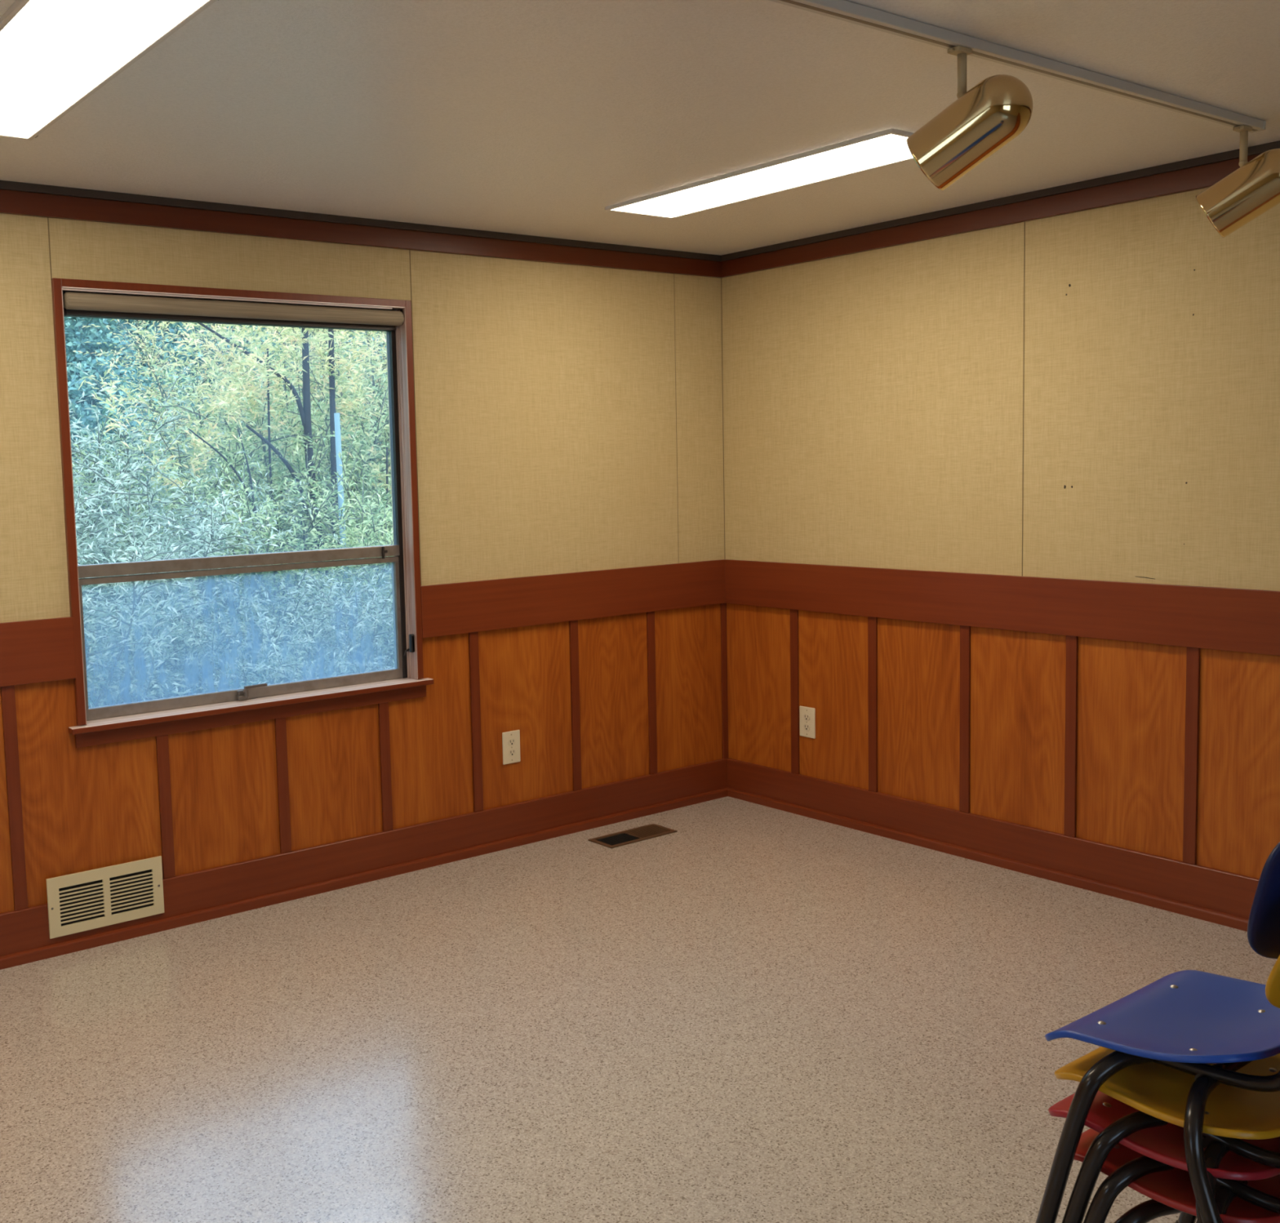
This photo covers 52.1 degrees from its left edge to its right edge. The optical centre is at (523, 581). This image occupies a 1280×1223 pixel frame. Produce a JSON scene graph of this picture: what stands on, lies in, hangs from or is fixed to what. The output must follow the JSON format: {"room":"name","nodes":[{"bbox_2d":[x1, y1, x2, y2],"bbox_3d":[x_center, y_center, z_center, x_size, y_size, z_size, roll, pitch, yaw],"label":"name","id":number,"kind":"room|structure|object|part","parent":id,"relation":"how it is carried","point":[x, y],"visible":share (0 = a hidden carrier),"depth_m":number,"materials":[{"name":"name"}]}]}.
{"room":"classroom","nodes":[
{"label":"classroom","id":0,"kind":"room"},
{"bbox_2d":[0,213,724,912],"bbox_3d":[-1.724,0.010,3.630,6.520,2.240,0.121,-5,6,-36],"label":"wall","id":1,"kind":"structure","parent":0,"point":[568,418],"depth_m":4.64,"materials":[{"name":"paper"}]},
{"bbox_2d":[0,684,27,911],"bbox_3d":[-1.476,0.628,3.775,0.037,0.661,0.010,-5,6,-36],"label":"trim","id":2,"kind":"structure","parent":1,"relation":"attached to","point":[8,708],"depth_m":3.77,"materials":[{"name":"brown wood"}]},
{"bbox_2d":[0,616,76,686],"bbox_3d":[-2.815,0.329,2.761,3.694,0.182,0.019,-5,6,-36],"label":"trim","id":3,"kind":"structure","parent":1,"relation":"attached to","point":[43,650],"depth_m":3.78,"materials":[{"name":"brown wood"}]},
{"bbox_2d":[45,855,164,938],"bbox_3d":[-1.259,0.952,3.936,0.348,0.179,0.010,-5,6,-36],"label":"air vent","id":4,"kind":"object","parent":1,"relation":"in","point":[85,900],"visible":1,"depth_m":3.93,"materials":[{"name":"beige metal"}]},
{"bbox_2d":[155,734,175,879],"bbox_3d":[-1.112,0.699,4.047,0.037,0.452,0.010,-5,6,-36],"label":"trim","id":5,"kind":"structure","parent":1,"relation":"attached to","point":[162,741],"depth_m":4.04,"materials":[{"name":"brown wood"}]},
{"bbox_2d":[51,277,434,747],"bbox_3d":[-0.883,-0.237,4.207,1.259,1.374,0.162,-5,6,-36],"label":"window","id":6,"kind":"structure","parent":1,"relation":"in","point":[128,721],"depth_m":4.23,"materials":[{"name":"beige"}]},
{"bbox_2d":[62,288,404,330],"bbox_3d":[-0.883,-0.859,4.131,1.158,0.070,0.050,-5,6,-36],"label":"roller shade","id":7,"kind":"object","parent":6,"relation":"attached to","point":[79,302],"visible":0.98,"depth_m":4.08,"materials":[{"name":"fabric"}]},
{"bbox_3d":[-0.896,-0.070,4.242,1.122,0.037,0.039,-5,6,-36],"label":"meeting rail","id":8,"kind":"part","parent":6,"relation":"part of","materials":[{"name":"metal"}]},
{"bbox_3d":[-0.890,0.166,4.263,1.122,0.431,0.028,-5,6,-36],"label":"sash","id":9,"kind":"part","parent":6,"relation":"part of","materials":[{"name":"metal"}]},
{"bbox_3d":[-0.890,0.159,4.261,1.092,0.378,0.002,-5,6,-36],"label":"pane","id":10,"kind":"part","parent":6,"relation":"part of","materials":[{"name":"clear glass"}]},
{"bbox_3d":[-0.905,-0.457,4.207,1.122,0.741,0.002,-5,6,-36],"label":"pane","id":11,"kind":"part","parent":6,"relation":"part of","materials":[{"name":"clear glass"}]},
{"bbox_3d":[-0.874,0.346,4.237,0.082,0.024,0.019,-5,6,-36],"label":"crank handle","id":12,"kind":"part","parent":6,"relation":"part of","materials":[{"name":"grey"}]},
{"bbox_2d":[274,717,291,853],"bbox_3d":[-0.790,0.670,4.283,0.037,0.452,0.010,-5,6,-36],"label":"trim","id":13,"kind":"structure","parent":1,"relation":"attached to","point":[280,724],"depth_m":4.28,"materials":[{"name":"brown wood"}]},
{"bbox_2d":[0,189,721,278],"bbox_3d":[-1.759,-1.043,3.446,6.400,0.063,0.019,-5,6,-36],"label":"trim","id":14,"kind":"structure","parent":1,"relation":"attached to","point":[11,202],"depth_m":4.25,"materials":[{"name":"brown wood"}]},
{"bbox_2d":[0,180,721,262],"bbox_3d":[-1.758,-1.085,3.439,6.400,0.023,0.028,-5,6,-36],"label":"trim","id":15,"kind":"structure","parent":1,"relation":"attached to","point":[4,184],"depth_m":4.24,"materials":[{"name":"brown wood"}]},
{"bbox_2d":[0,757,728,969],"bbox_3d":[-1.700,1.057,3.625,6.400,0.155,0.032,-5,6,-36],"label":"baseboard","id":16,"kind":"structure","parent":1,"relation":"attached to","point":[211,893],"depth_m":4.48,"materials":[{"name":"brown wood"}]},
{"bbox_2d":[377,702,392,831],"bbox_3d":[-0.477,0.642,4.512,0.037,0.452,0.010,-5,6,-36],"label":"trim","id":17,"kind":"structure","parent":1,"relation":"attached to","point":[383,708],"depth_m":4.51,"materials":[{"name":"brown wood"}]},
{"bbox_2d":[468,631,483,812],"bbox_3d":[-0.171,0.510,4.728,0.037,0.661,0.010,-5,6,-36],"label":"trim","id":18,"kind":"structure","parent":1,"relation":"attached to","point":[473,651],"depth_m":4.72,"materials":[{"name":"brown wood"}]},
{"bbox_2d":[502,729,520,764],"bbox_3d":[-0.043,0.615,4.831,0.079,0.121,0.008,-5,6,-36],"label":"wall outlet","id":19,"kind":"object","parent":1,"relation":"attached to","point":[510,740],"visible":1,"depth_m":4.83,"materials":[{"name":"beige plastic"}]},
{"bbox_2d":[508,737,515,745],"bbox_3d":[-0.042,0.595,4.827,0.032,0.027,0.002,-5,6,-36],"label":"receptacle","id":20,"kind":"object","parent":19,"relation":"attached to","point":[511,740],"depth_m":4.83,"materials":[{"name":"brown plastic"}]},
{"bbox_2d":[508,748,515,755],"bbox_3d":[-0.041,0.635,4.830,0.032,0.027,0.002,-5,6,-36],"label":"receptacle","id":21,"kind":"object","parent":19,"relation":"attached to","point":[512,752],"depth_m":4.83,"materials":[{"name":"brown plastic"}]},
{"bbox_2d":[420,559,725,638],"bbox_3d":[0.246,0.052,4.999,1.502,0.182,0.019,-5,6,-36],"label":"trim","id":22,"kind":"structure","parent":1,"relation":"attached to","point":[470,606],"depth_m":4.93,"materials":[{"name":"brown wood"}]},
{"bbox_2d":[568,620,582,791],"bbox_3d":[0.201,0.476,5.000,0.037,0.661,0.010,-5,6,-36],"label":"trim","id":23,"kind":"structure","parent":1,"relation":"attached to","point":[573,624],"depth_m":5.00,"materials":[{"name":"brown wood"}]},
{"bbox_2d":[646,611,657,774],"bbox_3d":[0.518,0.448,5.232,0.037,0.661,0.010,-5,6,-36],"label":"trim","id":24,"kind":"structure","parent":1,"relation":"attached to","point":[651,634],"depth_m":5.22,"materials":[{"name":"brown wood"}]},
{"bbox_2d":[720,603,728,759],"bbox_3d":[0.847,0.418,5.473,0.030,0.661,0.008,-5,6,-36],"label":"trim","id":25,"kind":"structure","parent":1,"relation":"attached to","point":[722,606],"depth_m":5.47,"materials":[{"name":"brown wood"}]},
{"bbox_2d":[0,795,1277,1222],"bbox_3d":[0.124,1.352,1.165,6.600,0.100,6.420,-5,6,-36],"label":"floor","id":26,"kind":"structure","parent":0,"point":[747,1011],"depth_m":3.19,"materials":[{"name":"tile"}]},
{"bbox_2d":[587,823,677,848],"bbox_3d":[0.416,0.962,4.929,0.329,0.005,0.136,-5,6,-36],"label":"floor vent","id":27,"kind":"object","parent":26,"relation":"in","point":[652,830],"visible":1,"depth_m":4.92,"materials":[{"name":"brown metal"}]},
{"bbox_2d":[1074,1128,1279,1222],"bbox_3d":[1.031,0.872,1.833,0.461,0.702,0.434,-5,6,-36],"label":"chair","id":28,"kind":"object","parent":26,"relation":"on","point":[1171,1192],"visible":0.19,"depth_m":1.79,"materials":[{"name":"red plastic"}]},
{"bbox_3d":[0.828,1.038,1.827,0.185,0.363,0.066,0,5,13],"label":"leg","id":29,"kind":"part","parent":28,"relation":"part of","materials":[{"name":"black metal"}]},
{"bbox_2d":[1048,1090,1279,1222],"bbox_3d":[1.020,0.813,1.836,0.461,0.702,0.434,-5,6,-36],"label":"chair","id":30,"kind":"object","parent":28,"relation":"on","point":[1162,1147],"visible":0.39,"depth_m":1.79,"materials":[{"name":"red plastic"}]},
{"bbox_3d":[0.817,0.980,1.830,0.185,0.363,0.066,0,5,13],"label":"leg","id":31,"kind":"part","parent":30,"relation":"part of","materials":[{"name":"black metal"}]},
{"bbox_3d":[0.978,0.769,1.888,0.358,0.041,0.297,-5,6,-36],"label":"seat","id":32,"kind":"part","parent":30,"relation":"part of","materials":[{"name":"red plastic"}]},
{"bbox_2d":[1054,955,1279,1222],"bbox_3d":[1.018,0.732,1.832,0.461,0.747,0.414,-5,6,-36],"label":"chair","id":33,"kind":"object","parent":30,"relation":"on","point":[1160,1092],"visible":0.62,"depth_m":1.80,"materials":[{"name":"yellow plastic"}]},
{"bbox_3d":[0.810,0.921,1.836,0.185,0.363,0.066,0,5,13],"label":"leg","id":34,"kind":"part","parent":33,"relation":"part of","materials":[{"name":"black metal"}]},
{"bbox_2d":[1035,841,1279,1222],"bbox_3d":[1.000,0.667,1.845,0.461,0.758,0.395,-5,6,-36],"label":"chair","id":35,"kind":"object","parent":33,"relation":"on","point":[1184,1020],"visible":0.94,"depth_m":1.82,"materials":[{"name":"blue plastic"}]},
{"bbox_3d":[0.797,0.847,1.841,0.185,0.392,0.066,0,5,13],"label":"leg","id":36,"kind":"part","parent":35,"relation":"part of","materials":[{"name":"black metal"}]},
{"bbox_3d":[0.970,0.637,1.883,0.358,0.076,0.292,-5,6,-36],"label":"seat","id":37,"kind":"part","parent":35,"relation":"part of","materials":[{"name":"blue plastic"}]},
{"bbox_3d":[0.915,0.863,1.705,0.094,0.380,0.240,-1,5,7],"label":"leg","id":38,"kind":"part","parent":35,"relation":"part of","materials":[{"name":"black metal"}]},
{"bbox_3d":[1.062,0.394,1.726,0.281,0.196,0.072,-5,6,-36],"label":"backrest","id":39,"kind":"part","parent":35,"relation":"part of","materials":[{"name":"blue plastic"}]},
{"bbox_3d":[0.983,0.711,1.877,0.358,0.041,0.297,-5,6,-36],"label":"seat","id":40,"kind":"part","parent":33,"relation":"part of","materials":[{"name":"yellow plastic"}]},
{"bbox_3d":[1.098,0.895,2.046,0.066,0.363,0.185,-1,5,5],"label":"leg","id":41,"kind":"part","parent":33,"relation":"part of","materials":[{"name":"black metal"}]},
{"bbox_3d":[0.928,0.937,1.700,0.094,0.351,0.240,-1,5,7],"label":"leg","id":42,"kind":"part","parent":33,"relation":"part of","materials":[{"name":"black metal"}]},
{"bbox_3d":[1.089,0.459,1.701,0.320,0.196,0.072,-5,16,-36],"label":"backrest","id":43,"kind":"part","parent":33,"relation":"part of","materials":[{"name":"yellow plastic"}]},
{"bbox_3d":[0.935,0.996,1.694,0.094,0.351,0.240,-1,5,7],"label":"leg","id":44,"kind":"part","parent":30,"relation":"part of","materials":[{"name":"black metal"}]},
{"bbox_2d":[0,0,1279,255],"bbox_3d":[0.063,-0.978,0.961,6.600,0.100,6.420,-5,6,-36],"label":"ceiling","id":45,"kind":"structure","parent":0,"point":[532,117],"depth_m":3.05,"materials":[{"name":"white paint"}]},
{"bbox_2d":[0,0,217,140],"bbox_3d":[-0.968,-1.041,2.630,0.289,0.012,1.158,-5,6,-36],"label":"recessed light","id":46,"kind":"object","parent":45,"relation":"in","point":[55,55],"visible":1,"depth_m":2.50,"materials":[{"name":"white plastic"}]},
{"bbox_2d":[604,128,913,218],"bbox_3d":[0.726,-1.194,3.870,0.305,0.012,1.141,-5,6,-36],"label":"recessed light","id":47,"kind":"object","parent":45,"relation":"in","point":[887,147],"visible":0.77,"depth_m":3.81,"materials":[{"name":"white plastic"}]},
{"bbox_2d":[768,0,1266,133],"bbox_3d":[0.328,-1.033,2.216,3.912,0.022,0.038,-5,6,-36],"label":"track","id":48,"kind":"object","parent":45,"relation":"attached to","point":[842,10],"visible":0.94,"depth_m":2.71,"materials":[{"name":"white metal"}]},
{"bbox_2d":[906,45,1032,190],"bbox_3d":[0.901,-0.938,2.627,0.244,0.271,0.133,2,6,37],"label":"spotlight","id":49,"kind":"object","parent":48,"relation":"attached to","point":[983,119],"visible":1,"depth_m":2.58,"materials":[{"name":"gold metal"}]},
{"bbox_3d":[0.886,-1.027,2.628,0.018,0.076,0.018,-5,6,-36],"label":"stem","id":50,"kind":"part","parent":49,"relation":"part of","materials":[{"name":"beige"}]},
{"bbox_2d":[1195,124,1279,237],"bbox_3d":[1.857,-1.024,3.326,0.244,0.271,0.133,2,6,37],"label":"spotlight","id":51,"kind":"object","parent":48,"relation":"attached to","point":[1252,189],"visible":1,"depth_m":3.30,"materials":[{"name":"gold metal"}]},
{"bbox_3d":[1.842,-1.113,3.327,0.018,0.076,0.018,-5,6,-36],"label":"stem","id":52,"kind":"part","parent":51,"relation":"part of","materials":[{"name":"beige"}]},
{"bbox_2d":[720,187,1279,878],"bbox_3d":[2.716,-0.049,2.967,0.102,2.240,6.200,-5,6,-36],"label":"wall","id":53,"kind":"structure","parent":0,"point":[1093,394],"depth_m":4.30,"materials":[{"name":"paint"}]},
{"bbox_2d":[790,608,799,774],"bbox_3d":[1.080,0.438,5.174,0.010,0.661,0.037,-5,6,-36],"label":"trim","id":54,"kind":"structure","parent":53,"relation":"attached to","point":[794,656],"depth_m":5.17,"materials":[{"name":"brown wood"}]},
{"bbox_2d":[799,706,815,738],"bbox_3d":[1.121,0.554,5.134,0.008,0.121,0.079,-5,6,-36],"label":"wall outlet","id":55,"kind":"object","parent":53,"relation":"attached to","point":[806,714],"visible":1,"depth_m":5.13,"materials":[{"name":"beige plastic"}]},
{"bbox_2d":[803,713,809,720],"bbox_3d":[1.118,0.534,5.130,0.002,0.027,0.032,-5,6,-36],"label":"receptacle","id":56,"kind":"object","parent":55,"relation":"attached to","point":[806,716],"depth_m":5.13,"materials":[{"name":"beige plastic"}]},
{"bbox_2d":[803,724,809,730],"bbox_3d":[1.119,0.574,5.134,0.002,0.027,0.032,-5,6,-36],"label":"receptacle","id":57,"kind":"object","parent":55,"relation":"attached to","point":[806,726],"depth_m":5.13,"materials":[{"name":"beige plastic"}]},
{"bbox_2d":[867,616,877,791],"bbox_3d":[1.307,0.459,4.865,0.010,0.661,0.037,-5,6,-36],"label":"trim","id":58,"kind":"structure","parent":53,"relation":"attached to","point":[872,621],"depth_m":4.86,"materials":[{"name":"brown wood"}]},
{"bbox_2d":[959,625,970,813],"bbox_3d":[1.543,0.481,4.545,0.010,0.661,0.037,-5,6,-36],"label":"trim","id":59,"kind":"structure","parent":53,"relation":"attached to","point":[965,631],"depth_m":4.54,"materials":[{"name":"brown wood"}]},
{"bbox_2d":[720,153,1261,277],"bbox_3d":[2.646,-1.105,2.832,0.019,0.063,6.181,-5,6,-36],"label":"trim","id":60,"kind":"structure","parent":53,"relation":"attached to","point":[1203,176],"depth_m":4.28,"materials":[{"name":"brown wood"}]},
{"bbox_2d":[727,758,1259,931],"bbox_3d":[2.691,0.994,3.020,0.032,0.155,6.200,-5,6,-36],"label":"baseboard","id":61,"kind":"structure","parent":53,"relation":"attached to","point":[1222,897],"depth_m":4.41,"materials":[{"name":"brown wood"}]},
{"bbox_2d":[720,140,1279,261],"bbox_3d":[2.644,-1.148,2.822,0.028,0.023,6.172,-5,6,-36],"label":"trim","id":62,"kind":"structure","parent":53,"relation":"attached to","point":[1260,148],"depth_m":4.21,"materials":[{"name":"brown wood"}]},
{"bbox_2d":[724,559,1279,655],"bbox_3d":[2.680,0.168,2.944,0.019,0.182,6.181,-5,6,-36],"label":"trim","id":63,"kind":"structure","parent":53,"relation":"attached to","point":[1215,618],"depth_m":4.30,"materials":[{"name":"brown wood"}]},
{"bbox_2d":[1063,635,1078,837],"bbox_3d":[1.779,0.502,4.225,0.010,0.661,0.037,-5,6,-36],"label":"trim","id":64,"kind":"structure","parent":53,"relation":"attached to","point":[1072,642],"depth_m":4.22,"materials":[{"name":"brown wood"}]},
{"bbox_2d":[1182,646,1200,864],"bbox_3d":[2.009,0.524,3.913,0.010,0.661,0.037,-5,6,-36],"label":"trim","id":65,"kind":"structure","parent":53,"relation":"attached to","point":[1193,654],"depth_m":3.91,"materials":[{"name":"brown wood"}]},
{"label":"outside","id":66,"kind":"structure","parent":0,"visible":0},
{"bbox_2d":[88,644,365,707],"bbox_3d":[2.996,1.035,15.378,75.000,0.100,12.700,-5,6,-36],"label":"ground","id":67,"kind":"structure","parent":66,"point":[89,701],"depth_m":15.09,"materials":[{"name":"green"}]},
{"bbox_2d":[72,456,118,551],"bbox_3d":[-4.730,0.070,11.901,2.212,2.837,2.377,3,7,41],"label":"shrub","id":68,"kind":"object","parent":67,"relation":"on","point":[105,456],"visible":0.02,"depth_m":12.12,"materials":[{"name":"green plant"}]},
{"bbox_2d":[68,403,188,707],"bbox_3d":[-3.613,0.192,9.500,2.304,2.955,2.476,1,6,26],"label":"shrub","id":69,"kind":"object","parent":67,"relation":"on","point":[108,480],"visible":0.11,"depth_m":9.51,"materials":[{"name":"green plant"}]},
{"bbox_2d":[77,506,238,707],"bbox_3d":[-2.657,0.652,7.337,1.981,2.364,1.844,-1,5,2],"label":"shrub","id":70,"kind":"object","parent":67,"relation":"on","point":[148,642],"visible":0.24,"depth_m":7.36,"materials":[{"name":"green plant"}]},
{"bbox_2d":[66,361,263,702],"bbox_3d":[-3.607,-0.255,11.886,2.673,3.428,2.872,-2,5,-4],"label":"shrub","id":71,"kind":"object","parent":67,"relation":"on","point":[126,451],"visible":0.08,"depth_m":11.45,"materials":[{"name":"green plant"}]},
{"bbox_2d":[75,464,288,707],"bbox_3d":[-2.398,0.496,8.361,2.080,2.482,1.936,0,5,11],"label":"shrub","id":72,"kind":"object","parent":67,"relation":"on","point":[199,548],"visible":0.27,"depth_m":8.16,"materials":[{"name":"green plant"}]},
{"bbox_2d":[74,433,324,702],"bbox_3d":[-2.606,0.280,9.541,2.120,2.719,2.278,2,6,33],"label":"shrub","id":73,"kind":"object","parent":67,"relation":"on","point":[163,500],"visible":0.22,"depth_m":9.25,"materials":[{"name":"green plant"}]},
{"bbox_2d":[71,395,337,698],"bbox_3d":[-2.770,0.013,10.827,2.923,3.034,2.608,-5,6,-31],"label":"leafy shrub","id":74,"kind":"object","parent":67,"relation":"on","point":[233,451],"visible":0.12,"depth_m":10.82,"materials":[{"name":"green plant"}]},
{"bbox_2d":[72,319,385,680],"bbox_3d":[-3.436,-1.172,14.910,3.822,4.727,3.439,1,5,22],"label":"tree","id":75,"kind":"object","parent":67,"relation":"on","point":[149,391],"visible":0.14,"depth_m":14.51,"materials":[{"name":"green plant"}]},
{"bbox_2d":[78,320,391,681],"bbox_3d":[-1.649,-0.668,10.436,3.458,4.402,1.839,-4,6,-29],"label":"tree","id":76,"kind":"object","parent":67,"relation":"on","point":[304,411],"visible":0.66,"depth_m":10.27,"materials":[{"name":"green plant"}]},
{"bbox_2d":[106,355,391,681],"bbox_3d":[-2.269,-0.314,12.233,3.288,3.413,2.934,1,6,28],"label":"leafy shrub","id":77,"kind":"object","parent":67,"relation":"on","point":[184,392],"visible":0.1,"depth_m":11.43,"materials":[{"name":"green plant"}]},
{"bbox_2d":[122,350,391,679],"bbox_3d":[-2.014,-0.188,11.438,2.825,3.287,3.166,-2,5,-5],"label":"leafy shrub","id":78,"kind":"object","parent":67,"relation":"on","point":[287,436],"visible":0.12,"depth_m":10.88,"materials":[{"name":"green plant"}]},
{"bbox_2d":[133,450,393,688],"bbox_3d":[-1.766,0.328,9.823,2.173,2.528,2.436,-4,6,-30],"label":"leafy shrub","id":79,"kind":"object","parent":67,"relation":"on","point":[269,549],"visible":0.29,"depth_m":9.36,"materials":[{"name":"green plant"}]},
{"bbox_2d":[147,325,390,672],"bbox_3d":[-1.893,-1.421,13.984,3.860,5.306,4.290,1,6,28],"label":"willow","id":80,"kind":"object","parent":67,"relation":"on","point":[281,327],"visible":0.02,"depth_m":13.24,"materials":[{"name":"green plant"}]},
{"bbox_2d":[147,323,391,662],"bbox_3d":[-2.127,-0.817,12.674,3.510,4.341,3.158,1,6,26],"label":"willow","id":81,"kind":"object","parent":67,"relation":"on","point":[208,354],"visible":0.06,"depth_m":12.24,"materials":[{"name":"green plant"}]},
{"bbox_2d":[147,568,395,693],"bbox_3d":[-1.454,0.801,7.981,1.475,1.892,1.584,0,5,19],"label":"shrub","id":82,"kind":"object","parent":67,"relation":"on","point":[281,669],"visible":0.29,"depth_m":7.90,"materials":[{"name":"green plant"}]},
{"bbox_2d":[193,328,392,670],"bbox_3d":[-1.653,-0.636,13.542,3.653,3.792,3.260,1,6,30],"label":"leafy shrub","id":83,"kind":"object","parent":67,"relation":"on","point":[384,375],"visible":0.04,"depth_m":12.54,"materials":[{"name":"green plant"}]},
{"bbox_2d":[225,325,390,454],"bbox_3d":[-1.641,-1.681,15.500,4.035,5.547,4.485,3,7,42],"label":"willow","id":84,"kind":"object","parent":67,"relation":"on","point":[348,331],"visible":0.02,"depth_m":14.90,"materials":[{"name":"green plant"}]},
{"bbox_2d":[231,381,392,669],"bbox_3d":[-1.099,-0.285,12.274,3.166,3.287,2.825,-3,5,-18],"label":"leafy shrub","id":85,"kind":"object","parent":67,"relation":"on","point":[366,492],"visible":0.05,"depth_m":11.74,"materials":[{"name":"green plant"}]},
{"bbox_2d":[254,533,395,681],"bbox_3d":[-1.023,0.671,8.662,1.567,2.010,1.684,-1,5,1],"label":"shrub","id":86,"kind":"object","parent":67,"relation":"on","point":[331,597],"visible":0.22,"depth_m":8.37,"materials":[{"name":"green plant"}]},
{"bbox_2d":[257,464,395,671],"bbox_3d":[-0.922,0.380,9.700,2.064,2.402,2.314,-4,6,-30],"label":"leafy shrub","id":87,"kind":"object","parent":67,"relation":"on","point":[362,530],"visible":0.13,"depth_m":9.26,"materials":[{"name":"green plant"}]},
{"bbox_2d":[262,422,393,665],"bbox_3d":[-0.724,0.083,10.860,2.390,2.781,2.679,1,6,30],"label":"leafy shrub","id":88,"kind":"object","parent":67,"relation":"on","point":[298,472],"visible":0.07,"depth_m":10.45,"materials":[{"name":"green plant"}]},
{"bbox_2d":[333,413,351,662],"bbox_3d":[-1.358,0.141,9.997,0.080,2.851,0.063,-3,5,-14],"label":"post","id":89,"kind":"object","parent":67,"relation":"on","point":[336,415],"visible":0.24,"depth_m":9.88,"materials":[{"name":"grey wood"}]},
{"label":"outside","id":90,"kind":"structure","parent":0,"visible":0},
{"bbox_2d":[74,323,286,655],"bbox_3d":[-12.978,-12.284,39.834,100.000,23.000,47.000,-5,6,-36],"label":"hillside","id":91,"kind":"structure","parent":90,"point":[208,323],"depth_m":32.16,"materials":[{"name":"green plant"}]},
{"bbox_2d":[64,319,159,426],"bbox_3d":[-8.665,-2.803,22.765,4.572,4.885,4.192,-3,5,-17],"label":"tree","id":92,"kind":"object","parent":91,"relation":"on","point":[70,357],"visible":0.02,"depth_m":22.29,"materials":[{"name":"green plant"}]},
{"bbox_2d":[67,368,163,493],"bbox_3d":[-7.753,-1.210,18.677,4.444,5.179,4.847,2,6,33],"label":"tree","id":93,"kind":"object","parent":91,"relation":"on","point":[74,390],"visible":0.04,"depth_m":18.96,"materials":[{"name":"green plant"}]},
{"bbox_2d":[63,316,281,456],"bbox_3d":[-6.732,-3.630,24.302,5.770,6.165,5.290,-2,5,-9],"label":"tree","id":94,"kind":"object","parent":91,"relation":"on","point":[70,322],"visible":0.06,"depth_m":23.14,"materials":[{"name":"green plant"}]},
{"bbox_2d":[66,346,282,560],"bbox_3d":[-5.666,-1.284,20.403,4.598,4.913,4.215,-3,5,-13],"label":"tree","id":95,"kind":"object","parent":91,"relation":"on","point":[86,361],"visible":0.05,"depth_m":20.20,"materials":[{"name":"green plant"}]},
{"bbox_2d":[144,322,246,404],"bbox_3d":[-7.405,-5.499,27.712,5.549,5.929,5.087,-6,7,-40],"label":"tree","id":96,"kind":"object","parent":91,"relation":"on","point":[212,350],"visible":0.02,"depth_m":27.73,"materials":[{"name":"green plant"}]},
{"bbox_2d":[237,332,386,474],"bbox_3d":[-2.228,-1.779,21.358,4.765,5.553,5.198,-1,5,11],"label":"tree","id":97,"kind":"object","parent":91,"relation":"on","point":[360,332],"visible":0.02,"depth_m":20.44,"materials":[{"name":"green plant"}]},
{"bbox_2d":[252,325,377,373],"bbox_3d":[-4.288,-6.079,30.324,6.051,6.466,5.548,3,6,39],"label":"tree","id":98,"kind":"object","parent":91,"relation":"on","point":[252,326],"visible":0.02,"depth_m":29.70,"materials":[{"name":"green plant"}]},
{"bbox_2d":[259,329,386,408],"bbox_3d":[-3.455,-3.230,26.486,4.129,4.812,4.504,-2,5,-4],"label":"tree","id":99,"kind":"object","parent":91,"relation":"on","point":[381,346],"visible":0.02,"depth_m":25.97,"materials":[{"name":"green plant"}]}
]}

